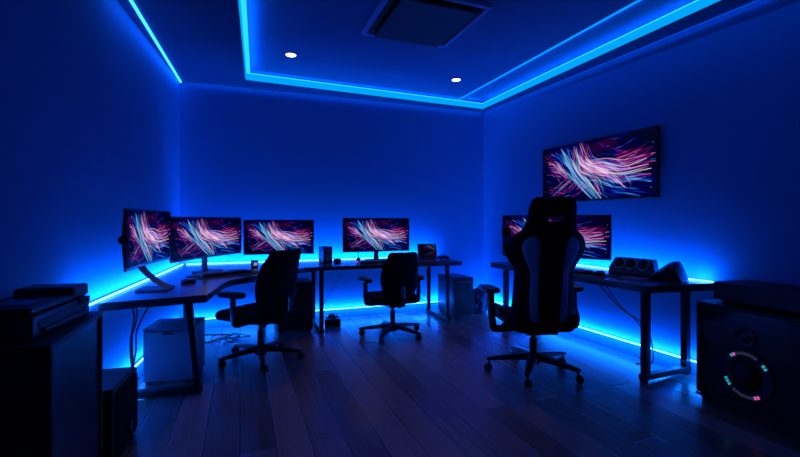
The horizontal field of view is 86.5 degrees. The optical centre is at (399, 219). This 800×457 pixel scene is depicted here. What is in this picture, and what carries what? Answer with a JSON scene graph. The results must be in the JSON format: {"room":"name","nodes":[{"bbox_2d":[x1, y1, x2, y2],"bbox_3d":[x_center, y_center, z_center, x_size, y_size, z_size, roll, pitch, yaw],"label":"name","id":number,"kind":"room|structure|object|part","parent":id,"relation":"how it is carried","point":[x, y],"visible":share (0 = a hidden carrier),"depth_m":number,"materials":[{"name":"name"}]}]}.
{"room":"gaming room","nodes":[
{"label":"gaming room","id":0,"kind":"room"},
{"bbox_2d":[0,0,179,368],"bbox_3d":[-1.573,-0.275,1.331,0.119,2.950,6.843,0,0,-15],"label":"wall","id":1,"kind":"structure","parent":0,"point":[90,109],"depth_m":2.44,"materials":[{"name":"paint"}]},
{"bbox_2d":[89,264,182,305],"bbox_3d":[-2.049,0.483,3.454,0.012,0.009,2.421,0,0,-15],"label":"led strip","id":2,"kind":"object","parent":1,"relation":"attached to","point":[122,290],"visible":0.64,"depth_m":2.97,"materials":[{"name":"plastic"}]},
{"bbox_2d":[134,357,142,377],"bbox_3d":[-1.498,1.150,1.357,0.041,0.100,6.832,0,0,-15],"label":"baseboard","id":3,"kind":"structure","parent":1,"relation":"attached to","point":[140,366],"depth_m":3.27,"materials":[{"name":"paint"}]},
{"bbox_2d":[129,0,181,82],"bbox_3d":[-2.042,-1.501,3.543,0.021,0.014,2.273,0,0,-18],"label":"led strip","id":4,"kind":"object","parent":1,"relation":"attached to","point":[131,1],"visible":1,"depth_m":3.46,"materials":[{"name":"blue plastic"}]},
{"bbox_2d":[180,82,483,317],"bbox_3d":[-0.635,-0.275,5.381,4.076,2.950,0.120,0,0,-21],"label":"wall","id":5,"kind":"structure","parent":0,"point":[245,154],"depth_m":5.24,"materials":[{"name":"paint"}]},
{"bbox_2d":[187,257,386,264],"bbox_3d":[-0.943,0.483,5.164,2.966,0.009,0.012,0,0,-21],"label":"led strip","id":6,"kind":"object","parent":5,"relation":"attached to","point":[380,257],"visible":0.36,"depth_m":4.87,"materials":[{"name":"blue plastic"}]},
{"bbox_2d":[205,302,437,327],"bbox_3d":[-0.607,1.150,5.307,3.836,0.100,0.037,0,0,-21],"label":"baseboard","id":7,"kind":"structure","parent":5,"relation":"attached to","point":[209,323],"depth_m":5.34,"materials":[{"name":"paint"}]},
{"bbox_2d":[205,301,437,318],"bbox_3d":[-0.612,1.095,5.294,3.696,0.010,0.012,0,0,-21],"label":"led strip","id":8,"kind":"object","parent":5,"relation":"attached to","point":[431,301],"visible":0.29,"depth_m":5.29,"materials":[{"name":"plastic"}]},
{"bbox_2d":[185,82,480,112],"bbox_3d":[-0.609,-1.504,5.314,3.736,0.010,0.008,0,0,-21],"label":"crown molding","id":9,"kind":"structure","parent":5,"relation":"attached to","point":[185,82],"depth_m":5.19,"materials":[{"name":"white paint"}]},
{"bbox_2d":[118,0,755,112],"bbox_3d":[0.389,-1.630,2.070,4.729,0.240,6.800,0,0,-21],"label":"ceiling","id":10,"kind":"structure","parent":0,"point":[201,40],"depth_m":3.86,"materials":[{"name":"paint"}]},
{"bbox_2d":[238,0,246,79],"bbox_3d":[-0.952,-1.546,2.455,0.011,0.066,4.471,0,0,-18],"label":"trim","id":11,"kind":"structure","parent":10,"relation":"attached to","point":[239,1],"depth_m":3.49,"materials":[{"name":"paint"}]},
{"bbox_2d":[241,0,249,73],"bbox_3d":[-0.929,-1.585,2.461,0.043,0.012,4.463,0,0,-18],"label":"led strip","id":12,"kind":"object","parent":11,"relation":"attached to","point":[243,2],"visible":1,"depth_m":3.59,"materials":[{"name":"blue plastic"}]},
{"bbox_2d":[285,52,296,56],"bbox_3d":[-1.075,-1.627,4.190,0.120,0.009,0.120,0,0,-21],"label":"recessed light","id":13,"kind":"object","parent":10,"relation":"in","point":[288,54],"visible":1,"depth_m":4.17,"materials":[{"name":"silver metal"}]},
{"bbox_2d":[247,73,481,103],"bbox_3d":[-0.268,-1.585,5.187,3.010,0.012,0.014,0,0,-23],"label":"led strip","id":14,"kind":"object","parent":10,"relation":"attached to","point":[247,73],"visible":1,"depth_m":5.08,"materials":[{"name":"blue plastic"}]},
{"bbox_2d":[247,74,482,108],"bbox_3d":[-0.261,-1.546,5.189,3.037,0.066,0.011,0,0,-23],"label":"trim","id":15,"kind":"structure","parent":10,"relation":"attached to","point":[252,77],"depth_m":5.08,"materials":[{"name":"paint"}]},
{"bbox_2d":[361,0,492,47],"bbox_3d":[0.183,-1.601,3.445,0.810,0.062,0.810,0,0,-21],"label":"ceiling vent","id":16,"kind":"object","parent":10,"relation":"attached to","point":[435,23],"visible":1,"depth_m":3.34,"materials":[{"name":"black metal"}]},
{"bbox_2d":[451,78,460,81],"bbox_3d":[0.653,-1.627,4.936,0.120,0.009,0.120,0,0,-21],"label":"recessed light","id":17,"kind":"object","parent":10,"relation":"in","point":[452,79],"visible":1,"depth_m":4.91,"materials":[{"name":"silver metal"}]},
{"bbox_2d":[458,0,640,99],"bbox_3d":[1.629,-1.643,3.578,0.030,0.013,4.750,0,0,-21],"label":"led strip","id":18,"kind":"object","parent":10,"relation":"attached to","point":[637,1],"visible":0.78,"depth_m":3.92,"materials":[{"name":"blue plastic"}]},
{"bbox_2d":[482,0,698,103],"bbox_3d":[1.939,-1.585,3.631,0.014,0.012,4.629,0,0,-21],"label":"led strip","id":19,"kind":"object","parent":10,"relation":"attached to","point":[695,0],"visible":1,"depth_m":3.83,"materials":[{"name":"blue plastic"}]},
{"bbox_2d":[483,0,719,108],"bbox_3d":[1.941,-1.546,3.624,0.011,0.066,4.616,0,0,-21],"label":"trim","id":20,"kind":"structure","parent":10,"relation":"attached to","point":[700,4],"depth_m":3.74,"materials":[{"name":"paint"}]},
{"bbox_2d":[117,309,799,456],"bbox_3d":[0.389,1.250,2.070,5.029,0.100,7.100,0,0,-21],"label":"floor","id":21,"kind":"structure","parent":0,"point":[350,394],"depth_m":2.76,"materials":[{"name":"brown wood"}]},
{"bbox_2d":[0,311,102,456],"bbox_3d":[-1.421,0.812,1.666,0.285,0.775,0.590,0,0,-21],"label":"base cabinet","id":22,"kind":"object","parent":21,"relation":"on","point":[51,384],"visible":0.88,"depth_m":1.51,"materials":[{"name":"black wood"}]},
{"bbox_2d":[0,283,89,341],"bbox_3d":[-1.451,0.354,1.687,0.232,0.142,0.453,0,0,-15],"label":"printer","id":23,"kind":"object","parent":22,"relation":"on","point":[34,311],"visible":1,"depth_m":1.62,"materials":[{"name":"black plastic"}]},
{"bbox_3d":[-1.445,0.324,1.632,0.215,0.028,0.345,0,0,-15],"label":"scanner lid","id":24,"kind":"part","parent":23,"relation":"part of","materials":[{"name":"black plastic"}]},
{"bbox_2d":[42,310,86,330],"bbox_3d":[-1.354,0.401,1.711,0.032,0.012,0.340,0,0,-15],"label":"tray","id":25,"kind":"object","parent":23,"relation":"on","point":[53,324],"depth_m":1.69,"materials":[{"name":"black plastic"}]},
{"bbox_3d":[-1.393,0.352,1.874,0.010,0.025,0.095,0,0,-15],"label":"control panel","id":26,"kind":"part","parent":23,"relation":"part of","materials":[{"name":"plastic"}]},
{"bbox_3d":[-1.302,0.810,1.711,0.012,0.720,0.532,0,0,-21],"label":"door","id":27,"kind":"part","parent":22,"relation":"part of","materials":[{"name":"black wood"}]},
{"bbox_2d":[103,367,137,456],"bbox_3d":[-1.556,1.012,2.205,0.280,0.375,0.360,0,0,-15],"label":"subwoofer","id":28,"kind":"object","parent":21,"relation":"on","point":[120,385],"visible":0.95,"depth_m":2.16,"materials":[{"name":"black wood"}]},
{"bbox_2d":[116,372,137,453],"bbox_3d":[-1.435,1.005,2.237,0.010,0.320,0.300,0,0,-15],"label":"grille","id":29,"kind":"object","parent":28,"relation":"attached to","point":[127,387],"depth_m":2.21,"materials":[{"name":"black fabric"}]},
{"bbox_2d":[142,317,205,384],"bbox_3d":[-1.722,0.995,3.262,0.348,0.410,0.357,0,0,-12],"label":"storage box","id":30,"kind":"object","parent":21,"relation":"on","point":[166,350],"visible":0.79,"depth_m":3.10,"materials":[{"name":"white plastic"}]},
{"bbox_3d":[-1.686,0.825,3.089,0.070,0.020,0.004,0,0,-12],"label":"slot handle","id":31,"kind":"part","parent":30,"relation":"part of","materials":[{"name":"plastic"}]},
{"bbox_3d":[-1.687,0.990,3.095,0.332,0.360,0.010,0,0,-12],"label":"panel","id":32,"kind":"part","parent":30,"relation":"part of","materials":[{"name":"plastic"}]},
{"bbox_3d":[-1.723,0.797,3.266,0.348,0.015,0.348,0,0,-12],"label":"lid","id":33,"kind":"part","parent":30,"relation":"part of","materials":[{"name":"plastic"}]},
{"bbox_2d":[98,261,316,398],"bbox_3d":[-1.443,0.845,3.785,1.529,0.710,2.179,0,0,-21],"label":"desk","id":34,"kind":"object","parent":21,"relation":"on","point":[202,290],"visible":0.62,"depth_m":2.91,"materials":[{"name":"laminate"}]},
{"bbox_2d":[129,309,134,366],"bbox_3d":[-1.811,0.878,2.912,0.093,0.665,0.120,0,0,33],"label":"cable","id":35,"kind":"object","parent":34,"relation":"hanging from","point":[133,310],"visible":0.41,"depth_m":2.89,"materials":[{"name":"rubber"}]},
{"bbox_2d":[131,308,137,366],"bbox_3d":[-1.771,0.876,2.903,0.165,0.660,0.063,0,0,23],"label":"cable","id":36,"kind":"object","parent":34,"relation":"hanging from","point":[136,308],"visible":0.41,"depth_m":2.90,"materials":[{"name":"rubber"}]},
{"bbox_2d":[133,307,148,366],"bbox_3d":[-1.786,0.872,2.923,0.182,0.654,0.060,0,0,19],"label":"cable","id":37,"kind":"object","parent":34,"relation":"hanging from","point":[148,307],"visible":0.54,"depth_m":2.90,"materials":[{"name":"rubber"}]},
{"bbox_2d":[118,208,174,291],"bbox_3d":[-1.726,0.209,2.994,0.216,0.562,0.932,0,0,-14],"label":"monitor","id":38,"kind":"object","parent":34,"relation":"on","point":[144,240],"visible":1,"depth_m":2.93,"materials":[{"name":"black plastic"}]},
{"bbox_3d":[-1.652,0.120,2.538,0.060,0.060,0.012,0,0,-14],"label":"knob","id":39,"kind":"part","parent":38,"relation":"part of","materials":[{"name":"black plastic"}]},
{"bbox_3d":[-1.621,1.164,2.874,0.520,0.048,0.060,0,0,-15],"label":"foot rail","id":40,"kind":"part","parent":34,"relation":"part of","materials":[{"name":"metal"}]},
{"bbox_3d":[-1.960,0.870,3.900,0.050,0.660,0.050,0,0,-21],"label":"leg","id":41,"kind":"part","parent":34,"relation":"part of","materials":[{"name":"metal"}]},
{"bbox_2d":[180,278,195,282],"bbox_3d":[-1.663,0.476,3.338,0.112,0.028,0.112,0,0,-21],"label":"computer mouse","id":42,"kind":"object","parent":34,"relation":"on","point":[187,280],"visible":1,"depth_m":3.31,"materials":[{"name":"black plastic"}]},
{"bbox_3d":[-1.425,0.845,2.926,0.100,0.610,0.045,0,0,-21],"label":"leg","id":43,"kind":"part","parent":34,"relation":"part of","materials":[{"name":"metal"}]},
{"bbox_2d":[169,217,240,273],"bbox_3d":[-1.809,0.231,4.007,0.190,0.518,1.115,0,0,8],"label":"monitor","id":44,"kind":"object","parent":34,"relation":"on","point":[191,238],"visible":0.99,"depth_m":3.94,"materials":[{"name":"black plastic"}]},
{"bbox_2d":[186,271,258,278],"bbox_3d":[-1.564,0.488,3.813,0.260,0.004,0.600,0,0,39],"label":"desk mat","id":45,"kind":"object","parent":34,"relation":"on","point":[252,272],"visible":0.6,"depth_m":3.66,"materials":[{"name":"black fabric"}]},
{"bbox_2d":[195,269,251,276],"bbox_3d":[-1.577,0.473,3.819,0.150,0.026,0.460,0,0,39],"label":"keyboard","id":46,"kind":"object","parent":45,"relation":"on","point":[234,271],"visible":1,"depth_m":3.76,"materials":[{"name":"black plastic"}]},
{"bbox_2d":[251,260,257,267],"bbox_3d":[-1.496,0.453,4.372,0.070,0.075,0.042,0,0,-41],"label":"desk clock","id":47,"kind":"object","parent":34,"relation":"on","point":[254,263],"visible":1,"depth_m":4.36,"materials":[{"name":"black plastic"}]},
{"bbox_2d":[243,220,313,254],"bbox_3d":[-1.332,0.243,4.694,0.745,0.493,0.190,0,0,-14],"label":"monitor","id":48,"kind":"object","parent":34,"relation":"on","point":[260,237],"visible":0.94,"depth_m":4.68,"materials":[{"name":"black plastic"}]},
{"bbox_2d":[205,334,225,342],"bbox_3d":[-1.891,1.194,4.303,0.317,0.009,0.336,0,0,-21],"label":"cable","id":49,"kind":"object","parent":21,"relation":"on","point":[205,334],"visible":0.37,"depth_m":4.31,"materials":[{"name":"rubber"}]},
{"bbox_2d":[210,333,240,342],"bbox_3d":[-1.801,1.183,4.292,0.259,0.009,0.278,0,0,28],"label":"cable","id":50,"kind":"object","parent":21,"relation":"on","point":[220,333],"visible":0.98,"depth_m":4.30,"materials":[{"name":"rubber"}]},
{"bbox_2d":[224,333,250,341],"bbox_3d":[-1.670,1.172,4.250,0.273,0.009,0.247,0,0,25],"label":"cable","id":51,"kind":"object","parent":21,"relation":"on","point":[231,333],"visible":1,"depth_m":4.29,"materials":[{"name":"rubber"}]},
{"bbox_2d":[215,248,304,372],"bbox_3d":[-1.212,0.722,3.661,0.698,0.955,0.684,0,0,25],"label":"office chair","id":52,"kind":"object","parent":21,"relation":"on","point":[276,281],"visible":0.99,"depth_m":3.47,"materials":[{"name":"black fabric"}]},
{"bbox_3d":[-1.343,1.105,3.524,0.320,0.068,0.063,0,0,-39],"label":"leg","id":53,"kind":"part","parent":52,"relation":"part of","materials":[{"name":"black plastic"}]},
{"bbox_3d":[-1.298,0.739,3.437,0.059,0.262,0.181,0,0,25],"label":"armrest","id":54,"kind":"part","parent":52,"relation":"part of","materials":[{"name":"black plastic"}]},
{"bbox_3d":[-1.354,1.105,3.747,0.320,0.068,0.063,0,0,33],"label":"leg","id":55,"kind":"part","parent":52,"relation":"part of","materials":[{"name":"black plastic"}]},
{"bbox_3d":[-1.240,0.795,3.664,0.540,0.091,0.510,0,0,25],"label":"seat","id":56,"kind":"part","parent":52,"relation":"part of","materials":[{"name":"black fabric"}]},
{"bbox_3d":[-1.128,1.105,3.465,0.063,0.068,0.320,0,0,-21],"label":"leg","id":57,"kind":"part","parent":52,"relation":"part of","materials":[{"name":"black plastic"}]},
{"bbox_3d":[-1.145,1.105,3.826,0.063,0.068,0.320,0,0,15],"label":"leg","id":58,"kind":"part","parent":52,"relation":"part of","materials":[{"name":"black plastic"}]},
{"bbox_3d":[-0.976,0.532,3.538,0.166,0.575,0.494,0,0,25],"label":"backrest","id":59,"kind":"part","parent":52,"relation":"part of","materials":[{"name":"black fabric"}]},
{"bbox_3d":[-1.005,1.105,3.651,0.320,0.068,0.063,0,0,-3],"label":"leg","id":60,"kind":"part","parent":52,"relation":"part of","materials":[{"name":"black plastic"}]},
{"bbox_2d":[275,277,312,333],"bbox_3d":[-1.178,0.935,4.691,0.370,0.530,0.470,0,0,-21],"label":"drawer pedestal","id":61,"kind":"object","parent":21,"relation":"on","point":[302,319],"visible":0.66,"depth_m":4.51,"materials":[{"name":"metal"}]},
{"bbox_3d":[-1.103,1.087,4.491,0.356,0.155,0.016,0,0,-21],"label":"drawer","id":62,"kind":"part","parent":61,"relation":"part of","materials":[{"name":"black"}]},
{"bbox_3d":[-1.103,0.927,4.491,0.356,0.155,0.016,0,0,-21],"label":"drawer","id":63,"kind":"part","parent":61,"relation":"part of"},
{"bbox_3d":[-1.103,0.762,4.491,0.356,0.165,0.016,0,0,-21],"label":"drawer","id":64,"kind":"part","parent":61,"relation":"part of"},
{"bbox_2d":[325,313,340,325],"bbox_3d":[-0.781,1.147,4.942,0.180,0.106,0.280,0,0,-9],"label":"box","id":65,"kind":"object","parent":21,"relation":"on","point":[331,319],"visible":1,"depth_m":4.82,"materials":[{"name":"black plastic"}]},
{"bbox_2d":[307,258,461,333],"bbox_3d":[-0.186,0.841,5.053,1.708,0.702,0.690,0,0,-21],"label":"desk","id":66,"kind":"object","parent":21,"relation":"on","point":[344,264],"visible":0.77,"depth_m":4.90,"materials":[{"name":"laminate"}]},
{"bbox_3d":[-1.021,0.845,5.012,0.042,0.620,0.042,0,0,-21],"label":"leg","id":67,"kind":"part","parent":66,"relation":"part of","materials":[{"name":"metal"}]},
{"bbox_3d":[-0.926,1.173,4.759,0.044,0.037,0.640,0,0,-21],"label":"foot rail","id":68,"kind":"part","parent":66,"relation":"part of","materials":[{"name":"metal"}]},
{"bbox_3d":[-0.835,0.845,4.516,0.042,0.620,0.042,0,0,-21],"label":"leg","id":69,"kind":"part","parent":66,"relation":"part of","materials":[{"name":"metal"}]},
{"bbox_2d":[319,246,331,262],"bbox_3d":[-0.859,0.398,4.909,0.116,0.185,0.136,0,0,-39],"label":"speaker","id":70,"kind":"object","parent":66,"relation":"on","point":[325,252],"visible":1,"depth_m":4.86},
{"bbox_2d":[333,258,340,262],"bbox_3d":[-0.720,0.466,4.879,0.085,0.048,0.060,0,0,-38],"label":"hub","id":71,"kind":"object","parent":66,"relation":"on","point":[337,260],"visible":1,"depth_m":4.85,"materials":[{"name":"black plastic"}]},
{"bbox_2d":[358,260,385,263],"bbox_3d":[-0.266,0.477,4.879,0.420,0.026,0.140,0,0,-21],"label":"keyboard","id":72,"kind":"object","parent":66,"relation":"on","point":[361,261],"visible":0.73,"depth_m":4.81,"materials":[{"name":"black plastic"}]},
{"bbox_2d":[342,218,408,259],"bbox_3d":[-0.281,0.233,5.173,0.840,0.514,0.190,0,0,-19],"label":"monitor","id":73,"kind":"object","parent":66,"relation":"on","point":[375,235],"visible":0.98,"depth_m":5.16,"materials":[{"name":"black plastic"}]},
{"bbox_2d":[417,244,436,258],"bbox_3d":[0.337,0.396,5.368,0.250,0.192,0.090,0,0,-13],"label":"tablet","id":74,"kind":"object","parent":66,"relation":"on","point":[425,251],"visible":0.99,"depth_m":5.34,"materials":[{"name":"grey plastic"}]},
{"bbox_3d":[0.373,0.845,5.537,0.042,0.620,0.042,0,0,-21],"label":"leg","id":75,"kind":"part","parent":66,"relation":"part of","materials":[{"name":"metal"}]},
{"bbox_3d":[0.468,1.173,5.284,0.044,0.037,0.640,0,0,-21],"label":"foot rail","id":76,"kind":"part","parent":66,"relation":"part of","materials":[{"name":"metal"}]},
{"bbox_2d":[437,254,449,259],"bbox_3d":[0.531,0.457,5.247,0.167,0.059,0.095,0,0,-41],"label":"game controller","id":77,"kind":"object","parent":66,"relation":"on","point":[441,257],"visible":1,"depth_m":5.24,"materials":[{"name":"black plastic"}]},
{"bbox_3d":[0.560,0.845,5.040,0.042,0.620,0.042,0,0,-21],"label":"leg","id":78,"kind":"part","parent":66,"relation":"part of","materials":[{"name":"metal"}]},
{"bbox_2d":[358,252,424,344],"bbox_3d":[-0.078,0.757,4.441,0.680,0.885,0.700,0,0,-23],"label":"office chair","id":79,"kind":"object","parent":21,"relation":"on","point":[400,278],"visible":1,"depth_m":4.20,"materials":[{"name":"black fabric"}]},
{"bbox_3d":[-0.290,0.749,4.332,0.181,0.262,0.059,0,0,-23],"label":"armrest","id":80,"kind":"part","parent":79,"relation":"part of","materials":[{"name":"black plastic"}]},
{"bbox_3d":[-0.266,1.105,4.418,0.320,0.068,0.063,0,0,0],"label":"leg","id":81,"kind":"part","parent":79,"relation":"part of","materials":[{"name":"black plastic"}]},
{"bbox_3d":[-0.136,1.105,4.236,0.063,0.068,0.320,0,0,18],"label":"leg","id":82,"kind":"part","parent":79,"relation":"part of","materials":[{"name":"black plastic"}]},
{"bbox_3d":[-0.095,0.805,4.463,0.510,0.091,0.540,0,0,-23],"label":"seat","id":83,"kind":"part","parent":79,"relation":"part of","materials":[{"name":"black fabric"}]},
{"bbox_3d":[0.018,0.573,4.192,0.403,0.515,0.166,0,0,-23],"label":"backrest","id":84,"kind":"part","parent":79,"relation":"part of","materials":[{"name":"black fabric"}]},
{"bbox_3d":[0.077,1.105,4.304,0.320,0.068,0.063,0,0,36],"label":"leg","id":85,"kind":"part","parent":79,"relation":"part of","materials":[{"name":"black plastic"}]},
{"bbox_3d":[0.079,1.105,4.527,0.320,0.068,0.063,0,0,-36],"label":"leg","id":86,"kind":"part","parent":79,"relation":"part of","materials":[{"name":"black plastic"}]},
{"bbox_3d":[0.135,0.749,4.509,0.181,0.262,0.059,0,0,-23],"label":"armrest","id":87,"kind":"part","parent":79,"relation":"part of","materials":[{"name":"black plastic"}]},
{"bbox_2d":[438,273,472,316],"bbox_3d":[0.709,0.958,5.462,0.274,0.485,0.477,0,0,-21],"label":"computer tower","id":88,"kind":"object","parent":21,"relation":"on","point":[460,286],"visible":0.97,"depth_m":5.26,"materials":[{"name":"paint"}]},
{"bbox_3d":[0.580,0.948,5.422,0.004,0.405,0.400,0,0,-21],"label":"panel","id":89,"kind":"part","parent":88,"relation":"part of","materials":[{"name":"paint"}]},
{"bbox_3d":[0.791,0.946,5.249,0.260,0.448,0.012,0,0,-21],"label":"panel","id":90,"kind":"part","parent":88,"relation":"part of","materials":[{"name":"metal"}]},
{"bbox_2d":[473,287,487,313],"bbox_3d":[1.044,1.026,5.523,0.308,0.348,0.284,0,0,-21],"label":"plastic bag","id":91,"kind":"object","parent":21,"relation":"on","point":[479,296],"visible":0.66,"depth_m":5.42,"materials":[{"name":"plastic"}]},
{"bbox_2d":[478,197,585,388],"bbox_3d":[1.056,0.519,3.345,0.795,1.362,0.778,0,0,-6],"label":"gaming chair","id":92,"kind":"object","parent":21,"relation":"on","point":[543,256],"visible":1,"depth_m":3.07,"materials":[{"name":"black leather"}]},
{"bbox_3d":[0.796,0.716,3.346,0.223,0.329,0.090,0,0,-6],"label":"armrest","id":93,"kind":"part","parent":92,"relation":"part of","materials":[{"name":"black plastic"}]},
{"bbox_3d":[0.858,1.080,3.379,0.336,0.068,0.080,0,0,6],"label":"leg","id":94,"kind":"part","parent":92,"relation":"part of","materials":[{"name":"black plastic"}]},
{"bbox_3d":[1.015,1.080,3.551,0.080,0.068,0.336,0,0,-12],"label":"leg","id":95,"kind":"part","parent":92,"relation":"part of","materials":[{"name":"black plastic"}]},
{"bbox_3d":[0.973,1.080,3.177,0.080,0.068,0.336,0,0,24],"label":"leg","id":96,"kind":"part","parent":92,"relation":"part of","materials":[{"name":"black plastic"}]},
{"bbox_3d":[1.052,0.759,3.387,0.580,0.164,0.560,0,0,-6],"label":"seat","id":97,"kind":"part","parent":92,"relation":"part of","materials":[{"name":"black leather"}]},
{"bbox_3d":[1.082,0.322,3.084,0.632,0.967,0.252,0,0,-6],"label":"backrest","id":98,"kind":"part","parent":92,"relation":"part of","materials":[{"name":"black leather"}]},
{"bbox_3d":[1.227,1.080,3.455,0.336,0.068,0.080,0,0,-30],"label":"leg","id":99,"kind":"part","parent":92,"relation":"part of","materials":[{"name":"black plastic"}]},
{"bbox_3d":[1.201,1.080,3.224,0.336,0.068,0.080,0,0,42],"label":"leg","id":100,"kind":"part","parent":92,"relation":"part of","materials":[{"name":"black plastic"}]},
{"bbox_3d":[1.311,0.716,3.397,0.223,0.329,0.090,0,0,-6],"label":"armrest","id":101,"kind":"part","parent":92,"relation":"part of","materials":[{"name":"black plastic"}]},
{"bbox_2d":[491,261,712,382],"bbox_3d":[1.674,0.835,3.944,0.625,0.730,1.959,0,0,-23],"label":"desk","id":102,"kind":"object","parent":21,"relation":"on","point":[645,287],"visible":0.6,"depth_m":3.24,"materials":[{"name":"laminate"}]},
{"bbox_3d":[1.172,0.838,4.699,0.050,0.625,0.050,0,0,-23],"label":"leg","id":103,"kind":"part","parent":102,"relation":"part of","materials":[{"name":"metal"}]},
{"bbox_2d":[502,215,611,259],"bbox_3d":[1.538,0.210,4.256,1.052,0.520,0.190,0,0,34],"label":"monitor","id":104,"kind":"object","parent":102,"relation":"on","point":[596,230],"visible":0.39,"depth_m":4.05,"materials":[{"name":"black plastic"}]},
{"bbox_2d":[502,220,511,236],"bbox_3d":[1.154,0.091,4.481,0.108,0.176,0.224,0,0,34],"label":"headset","id":105,"kind":"object","parent":104,"relation":"hanging from","point":[506,231],"visible":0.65,"depth_m":4.39,"materials":[{"name":"black plastic"}]},
{"bbox_2d":[502,227,511,236],"bbox_3d":[1.106,0.125,4.413,0.093,0.108,0.104,0,0,-21],"label":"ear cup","id":106,"kind":"object","parent":105,"relation":"on","point":[506,231],"depth_m":4.39,"materials":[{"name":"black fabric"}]},
{"bbox_2d":[574,273,618,277],"bbox_3d":[1.600,0.468,3.776,0.240,0.004,0.620,0,0,-23],"label":"desk mat","id":107,"kind":"object","parent":102,"relation":"on","point":[592,274],"visible":0.4,"depth_m":3.57,"materials":[{"name":"black fabric"}]},
{"bbox_2d":[574,268,593,273],"bbox_3d":[1.566,0.453,3.859,0.140,0.026,0.380,0,0,-23],"label":"keyboard","id":108,"kind":"object","parent":107,"relation":"on","point":[577,270],"visible":0.43,"depth_m":3.70,"materials":[{"name":"black plastic"}]},
{"bbox_2d":[594,270,604,275],"bbox_3d":[1.681,0.445,3.582,0.110,0.043,0.062,0,0,-31],"label":"computer mouse","id":109,"kind":"object","parent":107,"relation":"on","point":[597,273],"visible":1,"depth_m":3.56,"materials":[{"name":"black plastic"}]},
{"bbox_2d":[607,287,639,325],"bbox_3d":[1.986,0.863,3.765,0.367,0.665,0.037,0,0,45],"label":"cable","id":110,"kind":"object","parent":102,"relation":"hanging from","point":[607,287],"visible":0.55,"depth_m":3.78,"materials":[{"name":"rubber"}]},
{"bbox_2d":[599,285,653,363],"bbox_3d":[1.968,0.869,3.754,0.169,0.678,0.497,0,0,-23],"label":"cable","id":111,"kind":"object","parent":102,"relation":"hanging from","point":[599,285],"visible":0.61,"depth_m":3.71,"materials":[{"name":"rubber"}]},
{"bbox_2d":[617,276,647,279],"bbox_3d":[1.880,0.468,3.422,0.150,0.004,0.200,0,0,-26],"label":"mouse pad","id":112,"kind":"object","parent":102,"relation":"on","point":[624,277],"visible":0.84,"depth_m":3.40,"materials":[{"name":"black fabric"}]},
{"bbox_2d":[608,257,658,276],"bbox_3d":[2.015,0.396,3.669,0.134,0.148,0.400,0,0,-31],"label":"speaker","id":113,"kind":"object","parent":102,"relation":"on","point":[620,265],"visible":0.98,"depth_m":3.62},
{"bbox_3d":[1.819,0.838,3.148,0.050,0.625,0.050,0,0,-23],"label":"leg","id":114,"kind":"part","parent":102,"relation":"part of","materials":[{"name":"metal"}]},
{"bbox_3d":[2.022,1.170,3.233,0.520,0.060,0.056,0,0,-23],"label":"foot rail","id":115,"kind":"part","parent":102,"relation":"part of","materials":[{"name":"metal"}]},
{"bbox_2d":[648,261,688,282],"bbox_3d":[2.094,0.395,3.324,0.208,0.151,0.267,0,0,-43],"label":"speaker","id":116,"kind":"object","parent":102,"relation":"on","point":[674,271],"visible":1,"depth_m":3.24},
{"bbox_3d":[2.229,0.838,3.319,0.050,0.625,0.050,0,0,-23],"label":"leg","id":117,"kind":"part","parent":102,"relation":"part of","materials":[{"name":"metal"}]},
{"bbox_2d":[696,299,799,438],"bbox_3d":[2.312,0.873,2.543,0.436,0.655,0.815,0,0,-16],"label":"speaker","id":118,"kind":"object","parent":21,"relation":"on","point":[748,356],"visible":0.98,"depth_m":2.55,"materials":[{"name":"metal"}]},
{"bbox_3d":[2.017,0.853,2.860,0.018,0.525,0.035,0,0,-16],"label":"frame","id":119,"kind":"part","parent":118,"relation":"part of","materials":[{"name":"plastic"}]},
{"bbox_3d":[2.120,0.575,2.489,0.018,0.030,0.805,0,0,-16],"label":"frame","id":120,"kind":"part","parent":118,"relation":"part of","materials":[{"name":"black plastic"}]},
{"bbox_3d":[2.120,1.133,2.489,0.018,0.035,0.805,0,0,-16],"label":"frame","id":121,"kind":"part","parent":118,"relation":"part of","materials":[{"name":"black plastic"}]},
{"bbox_2d":[713,280,799,313],"bbox_3d":[2.337,0.477,2.542,0.335,0.135,0.720,0,0,-16],"label":"receiver","id":122,"kind":"object","parent":118,"relation":"on","point":[776,296],"visible":1,"depth_m":2.60,"materials":[{"name":"black plastic"}]},
{"bbox_2d":[484,0,799,360],"bbox_3d":[2.547,-0.275,2.882,0.120,2.950,6.808,0,0,-23],"label":"wall","id":123,"kind":"structure","parent":0,"point":[723,93],"depth_m":3.36,"materials":[{"name":"paint"}]},
{"bbox_2d":[495,302,695,375],"bbox_3d":[2.473,1.150,2.853,0.038,0.100,6.804,0,0,-23],"label":"baseboard","id":124,"kind":"structure","parent":123,"relation":"attached to","point":[659,357],"depth_m":3.85,"materials":[{"name":"paint"}]},
{"bbox_2d":[495,301,695,362],"bbox_3d":[1.770,1.095,4.513,0.014,0.010,3.002,0,0,-23],"label":"led strip","id":125,"kind":"object","parent":123,"relation":"attached to","point":[495,301],"visible":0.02,"depth_m":3.85,"materials":[{"name":"blue plastic"}]},
{"bbox_2d":[543,125,659,201],"bbox_3d":[1.905,-0.492,4.189,0.057,0.605,1.380,0,0,-23],"label":"television","id":126,"kind":"object","parent":123,"relation":"attached to","point":[624,165],"visible":0.98,"depth_m":4.00,"materials":[{"name":"black plastic"}]},
{"bbox_2d":[487,0,760,111],"bbox_3d":[1.960,-1.504,4.104,0.008,0.010,3.902,0,0,-23],"label":"led strip","id":127,"kind":"object","parent":123,"relation":"attached to","point":[756,0],"visible":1,"depth_m":3.69,"materials":[{"name":"blue plastic"}]},
{"bbox_2d":[577,264,713,282],"bbox_3d":[1.958,0.462,4.060,0.014,0.009,1.941,0,0,-23],"label":"led strip","id":128,"kind":"object","parent":123,"relation":"attached to","point":[577,264],"visible":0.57,"depth_m":3.67,"materials":[{"name":"plastic"}]}
]}

